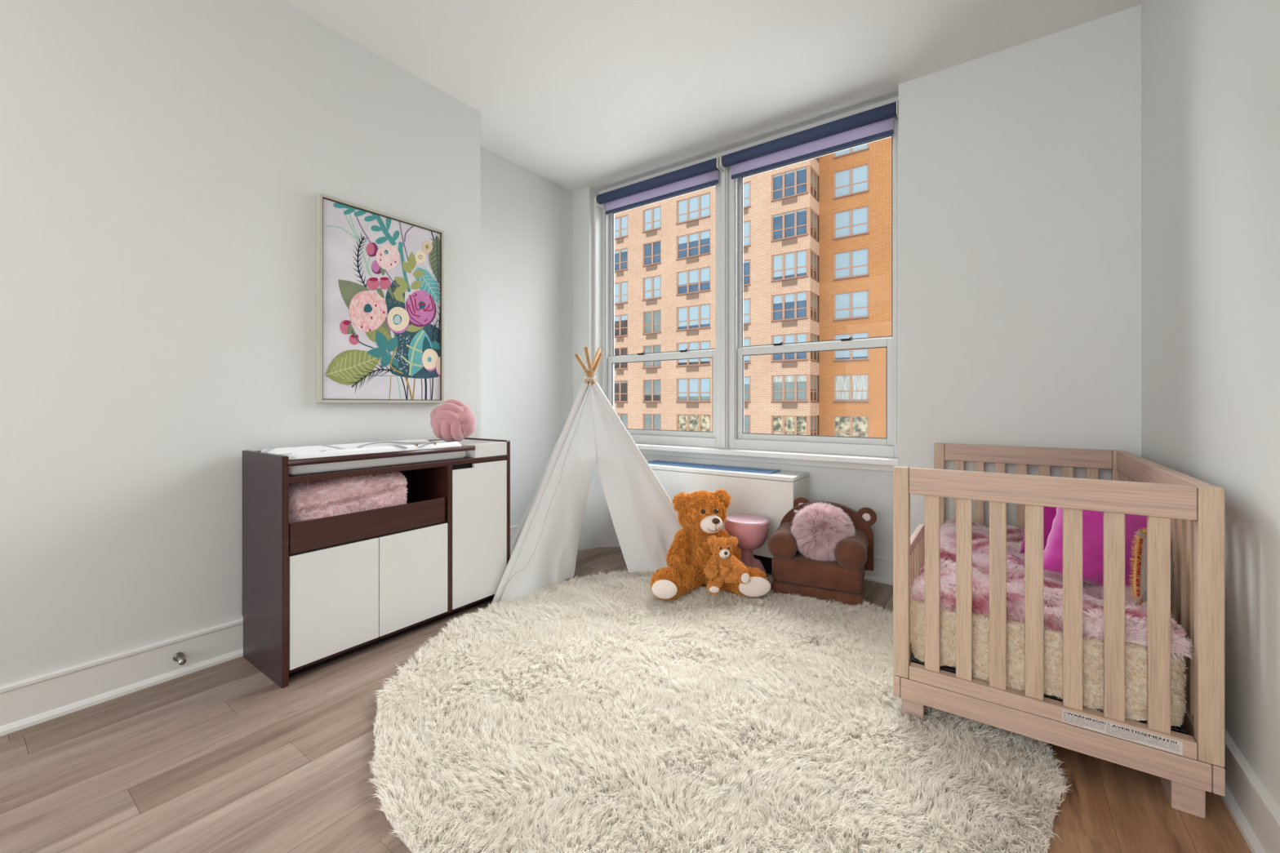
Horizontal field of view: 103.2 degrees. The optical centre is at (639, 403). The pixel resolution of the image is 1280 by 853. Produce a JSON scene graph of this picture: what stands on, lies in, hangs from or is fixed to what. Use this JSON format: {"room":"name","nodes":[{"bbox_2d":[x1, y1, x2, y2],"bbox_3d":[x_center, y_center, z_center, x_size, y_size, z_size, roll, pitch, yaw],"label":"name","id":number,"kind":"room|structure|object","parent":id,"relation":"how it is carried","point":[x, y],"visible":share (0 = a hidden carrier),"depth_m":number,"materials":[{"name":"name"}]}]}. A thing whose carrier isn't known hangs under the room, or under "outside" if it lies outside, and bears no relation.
{"room":"children's room","nodes":[
{"label":"children's room","id":0,"kind":"room"},
{"bbox_2d":[0,0,480,686],"bbox_3d":[-2.979,-0.367,0.753,0.520,2.834,6.153,0,0,36],"label":"wall","id":1,"kind":"structure","parent":0,"point":[164,164],"depth_m":1.93,"materials":[{"name":"white paint"}]},
{"bbox_2d":[0,618,243,736],"bbox_3d":[-2.756,0.977,0.593,0.028,0.147,6.153,0,0,36],"label":"baseboard","id":2,"kind":"structure","parent":1,"relation":"attached to","point":[24,704],"depth_m":1.81,"materials":[{"name":"white paint"}]},
{"bbox_2d":[172,652,186,665],"bbox_3d":[-1.755,0.975,1.937,0.063,0.032,0.032,0,0,36],"label":"door stop","id":3,"kind":"object","parent":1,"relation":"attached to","point":[179,656],"visible":1,"depth_m":1.94,"materials":[{"name":"silver metal"}]},
{"bbox_2d":[315,192,444,403],"bbox_3d":[-1.305,-0.489,2.611,0.035,0.970,0.643,0,0,36],"label":"framed painting","id":4,"kind":"object","parent":1,"relation":"attached to","point":[380,275],"visible":1,"depth_m":2.56,"materials":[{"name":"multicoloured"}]},
{"bbox_2d":[480,146,573,526],"bbox_3d":[-0.898,-0.367,3.955,0.172,2.834,1.477,0,0,36],"label":"wall","id":5,"kind":"structure","parent":0,"point":[526,218],"depth_m":3.83,"materials":[{"name":"white paint"}]},
{"bbox_2d":[510,524,519,542],"bbox_3d":[-0.900,0.977,3.781,0.028,0.147,1.192,0,0,36],"label":"baseboard","id":6,"kind":"structure","parent":5,"relation":"attached to","point":[513,529],"depth_m":3.73,"materials":[{"name":"white paint"}]},
{"bbox_2d":[573,186,599,404],"bbox_3d":[-0.407,-0.367,4.336,0.182,2.834,0.285,0,0,36],"label":"wall","id":7,"kind":"structure","parent":0,"point":[584,198],"depth_m":4.21,"materials":[{"name":"white paint"}]},
{"bbox_2d":[594,168,720,448],"bbox_3d":[0.138,-0.699,3.974,1.126,2.032,0.220,0,0,36],"label":"window","id":8,"kind":"structure","parent":7,"relation":"in","point":[677,437],"depth_m":4.19,"materials":[{"name":"white paint"}]},
{"bbox_2d":[595,155,723,214],"bbox_3d":[0.113,-1.641,3.871,1.109,0.160,0.101,0,0,36],"label":"roller blind","id":9,"kind":"object","parent":8,"relation":"attached to","point":[704,174],"visible":0.93,"depth_m":3.83,"materials":[{"name":"blue fabric"}]},
{"bbox_2d":[0,546,1252,852],"bbox_3d":[-1.180,1.056,0.444,4.034,0.012,11.421,0,0,36],"label":"floor","id":10,"kind":"structure","parent":0,"point":[222,757],"depth_m":1.42,"materials":[{"name":"brown wood"}]},
{"bbox_2d":[242,437,510,688],"bbox_3d":[-1.174,0.623,2.419,0.418,0.855,1.064,0,0,36],"label":"table","id":11,"kind":"object","parent":10,"relation":"on","point":[317,592],"visible":0.86,"depth_m":2.11,"materials":[{"name":"brown wood"}]},
{"bbox_2d":[288,471,408,523],"bbox_3d":[-1.308,0.427,2.197,0.347,0.267,0.496,0,0,36],"label":"folded blanket","id":12,"kind":"object","parent":11,"relation":"on","point":[313,500],"visible":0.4,"depth_m":2.08,"materials":[{"name":"pink fabric"}]},
{"bbox_2d":[260,439,466,476],"bbox_3d":[-1.245,0.234,2.334,0.360,0.092,0.776,0,0,36],"label":"changing pad","id":13,"kind":"object","parent":11,"relation":"on","point":[323,451],"visible":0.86,"depth_m":2.21,"materials":[{"name":"white"}]},
{"bbox_2d":[288,520,445,555],"bbox_3d":[-1.286,0.566,2.280,0.385,0.012,0.669,0,0,36],"label":"shelf","id":14,"kind":"object","parent":11,"relation":"attached to","point":[431,522],"depth_m":2.23,"materials":[{"name":"brown wood"}]},
{"bbox_2d":[430,399,475,442],"bbox_3d":[-0.983,0.093,2.666,0.228,0.235,0.225,0,0,36],"label":"pillow","id":15,"kind":"object","parent":11,"relation":"on","point":[452,420],"visible":0.99,"depth_m":2.59,"materials":[{"name":"pink fabric"}]},
{"bbox_2d":[431,439,506,457],"bbox_3d":[-0.930,0.239,2.748,0.391,0.069,0.200,0,0,36],"label":"tray","id":16,"kind":"object","parent":11,"relation":"on","point":[482,448],"depth_m":2.65,"materials":[{"name":"white paint"}]},
{"bbox_2d":[492,346,683,603],"bbox_3d":[-0.295,0.348,3.212,1.347,1.417,0.724,0,0,-24],"label":"tent","id":17,"kind":"object","parent":10,"relation":"on","point":[608,495],"visible":0.96,"depth_m":3.08,"materials":[{"name":"white fabric"}]},
{"bbox_2d":[509,476,560,580],"bbox_3d":[-0.581,0.663,2.766,0.048,0.490,0.352,0,0,38],"label":"string lights","id":18,"kind":"object","parent":17,"relation":"hanging from","point":[552,499],"depth_m":2.79,"materials":[{"name":"silver metal"}]},
{"bbox_2d":[560,389,589,473],"bbox_3d":[-0.398,0.156,2.999,0.048,0.480,0.228,0,0,38],"label":"string lights","id":19,"kind":"object","parent":17,"relation":"hanging from","point":[588,389],"depth_m":3.01,"materials":[{"name":"silver metal"}]},
{"bbox_2d":[365,568,1071,852],"bbox_3d":[0.219,1.017,2.010,2.288,0.063,2.279,0,0,36],"label":"shag rug","id":20,"kind":"object","parent":10,"relation":"on","point":[599,713],"visible":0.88,"depth_m":1.53,"materials":[{"name":"beige carpet"}]},
{"bbox_2d":[649,488,771,601],"bbox_3d":[0.368,0.762,2.796,0.633,0.560,0.446,0,0,0],"label":"teddy bear","id":21,"kind":"object","parent":20,"relation":"on","point":[702,514],"visible":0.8,"depth_m":2.76},
{"bbox_2d":[704,535,750,595],"bbox_3d":[0.452,0.842,2.663,0.240,0.297,0.141,0,0,0],"label":"teddy bear","id":22,"kind":"object","parent":21,"relation":"on","point":[717,569],"visible":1,"depth_m":2.64},
{"bbox_2d":[724,514,769,577],"bbox_3d":[0.626,0.854,2.980,0.261,0.367,0.261,0,0,0],"label":"side table","id":23,"kind":"object","parent":20,"relation":"on","point":[751,531],"visible":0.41,"depth_m":2.90,"materials":[{"name":"pink plastic"}]},
{"bbox_2d":[724,520,769,550],"bbox_3d":[0.626,0.764,2.980,0.261,0.167,0.261,0,0,0],"label":"bowl","id":24,"kind":"object","parent":23,"relation":"on","point":[751,535],"depth_m":2.88,"materials":[{"name":"pink plastic"}]},
{"bbox_2d":[768,497,876,607],"bbox_3d":[0.999,0.796,2.785,0.540,0.484,0.383,0,0,27],"label":"armchair","id":25,"kind":"object","parent":20,"relation":"on","point":[842,580],"visible":0.83,"depth_m":2.69,"materials":[{"name":"brown fabric"}]},
{"bbox_2d":[790,501,857,561],"bbox_3d":[0.989,0.701,2.753,0.349,0.334,0.261,0,0,1],"label":"cushion","id":26,"kind":"object","parent":25,"relation":"on","point":[817,529],"visible":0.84,"depth_m":2.69,"materials":[{"name":"pink fur"}]},
{"bbox_2d":[647,460,808,573],"bbox_3d":[0.507,0.738,3.461,1.192,0.624,0.297,0,0,36],"label":"heater cover","id":27,"kind":"object","parent":10,"relation":"on","point":[770,494],"visible":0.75,"depth_m":3.19,"materials":[{"name":"white metal"}]},
{"bbox_2d":[647,460,781,474],"bbox_3d":[0.475,0.431,3.486,0.960,0.011,0.170,0,0,36],"label":"vent grille","id":28,"kind":"object","parent":27,"relation":"attached to","point":[753,470],"depth_m":3.41,"materials":[{"name":"blue metal"}]},
{"bbox_2d":[893,443,1225,818],"bbox_3d":[1.504,0.629,1.974,0.740,0.841,1.263,0,0,36],"label":"crib","id":29,"kind":"object","parent":10,"relation":"on","point":[1185,514],"visible":0.94,"depth_m":1.43,"materials":[{"name":"brown wood"}]},
{"bbox_3d":[1.502,0.776,1.975,0.604,0.155,1.130,0,0,36],"label":"mattress","id":30,"kind":"object","parent":29,"relation":"in","visible":0},
{"bbox_2d":[910,600,1187,727],"bbox_3d":[1.499,0.761,1.975,0.672,0.232,1.210,0,0,36],"label":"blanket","id":31,"kind":"object","parent":30,"relation":"on","point":[1135,655],"visible":0.31,"depth_m":1.47,"materials":[{"name":"beige fabric"}]},
{"bbox_2d":[910,520,1194,662],"bbox_3d":[1.496,0.613,1.967,0.680,0.109,1.203,0,0,36],"label":"fur throw","id":32,"kind":"object","parent":31,"relation":"on","point":[1135,616],"visible":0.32,"depth_m":1.63,"materials":[{"name":"pink fur"}]},
{"bbox_2d":[1019,506,1056,553],"bbox_3d":[1.682,0.465,1.995,0.321,0.316,0.138,0,0,24],"label":"velvet cushion","id":33,"kind":"object","parent":32,"relation":"on","point":[1050,513],"visible":0.04,"depth_m":1.98,"materials":[{"name":"purple fabric"}]},
{"bbox_2d":[1044,507,1146,587],"bbox_3d":[1.561,0.467,1.712,0.424,0.418,0.165,0,0,8],"label":"velvet cushion","id":34,"kind":"object","parent":32,"relation":"on","point":[1092,521],"visible":0.27,"depth_m":1.66,"materials":[{"name":"fabric"}]},
{"bbox_2d":[1127,527,1176,611],"bbox_3d":[1.540,0.511,1.523,0.269,0.281,0.060,0,0,-25],"label":"cushion","id":35,"kind":"object","parent":32,"relation":"on","point":[1139,588],"visible":0.47,"depth_m":1.49,"materials":[{"name":"multicoloured fabric"}]},
{"bbox_2d":[280,0,1142,191],"bbox_3d":[-1.272,-1.834,0.346,3.770,0.100,7.780,0,0,36],"label":"ceiling","id":36,"kind":"structure","parent":0,"point":[598,95],"depth_m":2.63,"materials":[{"name":"white paint"}]},
{"bbox_2d":[599,96,898,194],"bbox_3d":[0.632,-1.750,3.665,2.289,0.069,0.165,0,0,36],"label":"wall window header","id":37,"kind":"structure","parent":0,"point":[892,100],"depth_m":3.42,"materials":[{"name":"white paint"}]},
{"bbox_2d":[642,453,893,558],"bbox_3d":[0.631,0.700,3.663,2.289,0.700,0.170,0,0,36],"label":"wall","id":38,"kind":"structure","parent":0,"point":[856,490],"depth_m":3.09,"materials":[{"name":"white paint"}]},
{"bbox_2d":[720,166,728,448],"bbox_3d":[0.637,-0.699,3.657,0.055,2.032,0.172,0,0,36],"label":"trim","id":39,"kind":"structure","parent":38,"relation":"attached to","point":[725,175],"depth_m":3.59,"materials":[{"name":"white paint"}]},
{"bbox_2d":[635,443,898,471],"bbox_3d":[0.564,0.356,3.570,2.289,0.078,0.160,0,0,36],"label":"sill","id":40,"kind":"structure","parent":38,"relation":"attached to","point":[831,460],"depth_m":3.30,"materials":[{"name":"white paint"}]},
{"bbox_2d":[771,579,865,607],"bbox_3d":[0.980,1.004,2.787,0.456,0.068,0.300,0,0,27],"label":"chair base","id":41,"kind":"object","parent":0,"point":[852,597],"depth_m":2.65,"materials":[{"name":"brown fabric"}]},
{"bbox_2d":[863,555,893,585],"bbox_3d":[0.573,0.977,3.583,2.289,0.147,0.028,0,0,36],"label":"baseboard","id":42,"kind":"structure","parent":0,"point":[882,572],"depth_m":2.98,"materials":[{"name":"white paint"}]},
{"bbox_2d":[898,4,1141,536],"bbox_3d":[1.986,-0.367,2.622,1.127,2.834,0.285,0,0,36],"label":"wall","id":43,"kind":"structure","parent":0,"point":[1020,166],"depth_m":2.51,"materials":[{"name":"white paint"}]},
{"bbox_2d":[728,115,898,457],"bbox_3d":[1.117,-0.699,3.328,1.108,2.032,0.130,0,0,36],"label":"window","id":44,"kind":"structure","parent":43,"relation":"in","point":[738,439],"depth_m":3.32,"materials":[{"name":"white paint"}]},
{"bbox_2d":[1141,0,1279,808],"bbox_3d":[0.160,-0.367,-0.764,0.150,2.834,7.345,0,0,36],"label":"wall","id":45,"kind":"structure","parent":0,"point":[1211,68],"depth_m":1.41,"materials":[{"name":"white paint"}]},
{"bbox_2d":[1220,729,1279,852],"bbox_3d":[0.088,0.977,-0.712,0.028,0.147,7.345,0,0,36],"label":"baseboard","id":46,"kind":"structure","parent":45,"relation":"attached to","point":[1255,814],"depth_m":1.23,"materials":[{"name":"white paint"}]},
{"label":"outside","id":47,"kind":"structure","parent":0,"visible":0},
{"bbox_2d":[614,137,891,438],"bbox_3d":[10.324,-4.900,41.869,40.000,29.900,11.910,0,0,36],"label":"apartment building","id":48,"kind":"structure","parent":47,"point":[817,231],"depth_m":35.44,"materials":[{"name":"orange brick"}]},
{"bbox_2d":[616,403,623,407],"bbox_3d":[-1.685,0.150,43.224,0.700,0.360,0.100,0,0,36],"label":"grille","id":49,"kind":"object","parent":48,"relation":"attached to","point":[618,405],"depth_m":43.18,"materials":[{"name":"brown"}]},
{"bbox_2d":[616,370,623,374],"bbox_3d":[-1.685,-2.650,43.224,0.700,0.360,0.100,0,0,36],"label":"grille","id":50,"kind":"object","parent":48,"relation":"attached to","point":[618,372],"depth_m":43.18,"materials":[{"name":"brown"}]},
{"bbox_2d":[616,337,623,342],"bbox_3d":[-1.685,-5.450,43.224,0.700,0.360,0.100,0,0,36],"label":"grille","id":51,"kind":"object","parent":48,"relation":"attached to","point":[618,339],"depth_m":43.18,"materials":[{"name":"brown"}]},
{"bbox_2d":[616,304,623,309],"bbox_3d":[-1.685,-8.250,43.224,0.700,0.360,0.100,0,0,36],"label":"grille","id":52,"kind":"object","parent":48,"relation":"attached to","point":[618,306],"depth_m":43.18,"materials":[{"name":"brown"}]},
{"bbox_2d":[616,271,623,276],"bbox_3d":[-1.685,-11.050,43.224,0.700,0.360,0.100,0,0,36],"label":"grille","id":53,"kind":"object","parent":48,"relation":"attached to","point":[619,273],"depth_m":43.18,"materials":[{"name":"brown metal"}]},
{"bbox_2d":[616,238,623,244],"bbox_3d":[-1.685,-13.850,43.224,0.700,0.360,0.100,0,0,36],"label":"grille","id":54,"kind":"object","parent":48,"relation":"attached to","point":[619,241],"depth_m":43.18,"materials":[{"name":"brown metal"}]},
{"bbox_2d":[645,403,657,407],"bbox_3d":[0.940,0.150,41.342,1.040,0.360,0.100,0,0,36],"label":"grille","id":55,"kind":"object","parent":48,"relation":"attached to","point":[647,405],"depth_m":41.29,"materials":[{"name":"brown"}]},
{"bbox_2d":[645,368,657,373],"bbox_3d":[0.940,-2.650,41.342,1.040,0.360,0.100,0,0,36],"label":"grille","id":56,"kind":"object","parent":48,"relation":"attached to","point":[647,371],"depth_m":41.31,"materials":[{"name":"brown"}]},
{"bbox_2d":[645,333,657,339],"bbox_3d":[0.940,-5.450,41.342,1.040,0.360,0.100,0,0,36],"label":"grille","id":57,"kind":"object","parent":48,"relation":"attached to","point":[648,336],"depth_m":41.31,"materials":[{"name":"brown metal"}]},
{"bbox_2d":[645,299,657,305],"bbox_3d":[0.940,-8.250,41.342,1.040,0.360,0.100,0,0,36],"label":"grille","id":58,"kind":"object","parent":48,"relation":"attached to","point":[648,302],"depth_m":41.31,"materials":[{"name":"brown metal"}]},
{"bbox_2d":[645,264,657,271],"bbox_3d":[0.940,-11.050,41.342,1.040,0.360,0.100,0,0,36],"label":"grille","id":59,"kind":"object","parent":48,"relation":"attached to","point":[649,267],"depth_m":41.29,"materials":[{"name":"brown metal"}]},
{"bbox_2d":[645,230,657,236],"bbox_3d":[0.940,-13.850,41.342,1.040,0.360,0.100,0,0,36],"label":"grille","id":60,"kind":"object","parent":48,"relation":"attached to","point":[650,233],"depth_m":41.28,"materials":[{"name":"brown metal"}]},
{"bbox_2d":[686,403,698,408],"bbox_3d":[4.057,0.150,39.108,1.070,0.360,0.100,0,0,36],"label":"grille","id":61,"kind":"object","parent":48,"relation":"attached to","point":[688,405],"depth_m":39.05,"materials":[{"name":"brown"}]},
{"bbox_2d":[686,366,698,372],"bbox_3d":[4.057,-2.650,39.108,1.070,0.360,0.100,0,0,36],"label":"grille","id":62,"kind":"object","parent":48,"relation":"attached to","point":[689,369],"depth_m":39.05,"materials":[{"name":"brown"}]},
{"bbox_2d":[686,329,698,335],"bbox_3d":[4.057,-5.450,39.108,1.070,0.360,0.100,0,0,36],"label":"grille","id":63,"kind":"object","parent":48,"relation":"attached to","point":[689,332],"depth_m":39.05,"materials":[{"name":"brown metal"}]},
{"bbox_2d":[686,293,698,299],"bbox_3d":[4.057,-8.250,39.108,1.070,0.360,0.100,0,0,36],"label":"grille","id":64,"kind":"object","parent":48,"relation":"attached to","point":[689,295],"depth_m":39.05,"materials":[{"name":"brown metal"}]},
{"bbox_2d":[686,256,698,263],"bbox_3d":[4.057,-11.050,39.108,1.070,0.360,0.100,0,0,36],"label":"grille","id":65,"kind":"object","parent":48,"relation":"attached to","point":[691,260],"depth_m":39.05,"materials":[{"name":"brown metal"}]},
{"bbox_2d":[686,220,698,227],"bbox_3d":[4.057,-13.850,39.108,1.070,0.360,0.100,0,0,36],"label":"grille","id":66,"kind":"object","parent":48,"relation":"attached to","point":[691,224],"depth_m":39.05,"materials":[{"name":"brown metal"}]},
{"bbox_2d":[743,403,747,408],"bbox_3d":[7.446,0.150,36.679,0.770,0.360,0.100,0,0,36],"label":"grille","id":67,"kind":"object","parent":48,"relation":"attached to","point":[745,405],"depth_m":36.50,"materials":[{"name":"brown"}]},
{"bbox_2d":[743,364,747,369],"bbox_3d":[7.446,-2.650,36.679,0.770,0.360,0.100,0,0,36],"label":"grille","id":68,"kind":"object","parent":48,"relation":"attached to","point":[745,366],"depth_m":36.50,"materials":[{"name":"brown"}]},
{"bbox_2d":[743,324,747,330],"bbox_3d":[7.446,-5.450,36.679,0.770,0.360,0.100,0,0,36],"label":"grille","id":69,"kind":"object","parent":48,"relation":"attached to","point":[745,326],"depth_m":36.50,"materials":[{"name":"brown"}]},
{"bbox_2d":[743,286,747,292],"bbox_3d":[7.446,-8.250,36.679,0.770,0.360,0.100,0,0,36],"label":"grille","id":70,"kind":"object","parent":48,"relation":"attached to","point":[745,288],"depth_m":36.50,"materials":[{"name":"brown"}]},
{"bbox_2d":[743,247,747,253],"bbox_3d":[7.446,-11.050,36.679,0.770,0.360,0.100,0,0,36],"label":"grille","id":71,"kind":"object","parent":48,"relation":"attached to","point":[745,249],"depth_m":36.50,"materials":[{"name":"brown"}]},
{"bbox_2d":[743,208,747,214],"bbox_3d":[7.446,-13.850,36.679,0.770,0.360,0.100,0,0,36],"label":"grille","id":72,"kind":"object","parent":48,"relation":"attached to","point":[745,210],"depth_m":36.50,"materials":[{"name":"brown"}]},
{"bbox_2d":[782,403,797,408],"bbox_3d":[10.226,0.150,34.686,1.050,0.360,0.100,0,0,36],"label":"grille","id":73,"kind":"object","parent":48,"relation":"attached to","point":[784,405],"depth_m":34.63,"materials":[{"name":"brown"}]},
{"bbox_2d":[782,361,797,368],"bbox_3d":[10.226,-2.650,34.686,1.050,0.360,0.100,0,0,36],"label":"grille","id":74,"kind":"object","parent":48,"relation":"attached to","point":[784,364],"depth_m":34.64,"materials":[{"name":"brown"}]},
{"bbox_2d":[782,320,797,327],"bbox_3d":[10.226,-5.450,34.686,1.050,0.360,0.100,0,0,36],"label":"grille","id":75,"kind":"object","parent":48,"relation":"attached to","point":[784,323],"depth_m":34.63,"materials":[{"name":"brown metal"}]},
{"bbox_2d":[782,279,797,286],"bbox_3d":[10.226,-8.250,34.686,1.050,0.360,0.100,0,0,36],"label":"grille","id":76,"kind":"object","parent":48,"relation":"attached to","point":[785,282],"depth_m":34.63,"materials":[{"name":"brown metal"}]},
{"bbox_2d":[782,237,797,245],"bbox_3d":[10.226,-11.050,34.686,1.050,0.360,0.100,0,0,36],"label":"grille","id":77,"kind":"object","parent":48,"relation":"attached to","point":[789,241],"depth_m":34.63,"materials":[{"name":"brown metal"}]},
{"bbox_2d":[782,196,797,205],"bbox_3d":[10.226,-13.850,34.686,1.050,0.360,0.100,0,0,36],"label":"grille","id":78,"kind":"object","parent":48,"relation":"attached to","point":[789,201],"depth_m":34.64,"materials":[{"name":"brown metal"}]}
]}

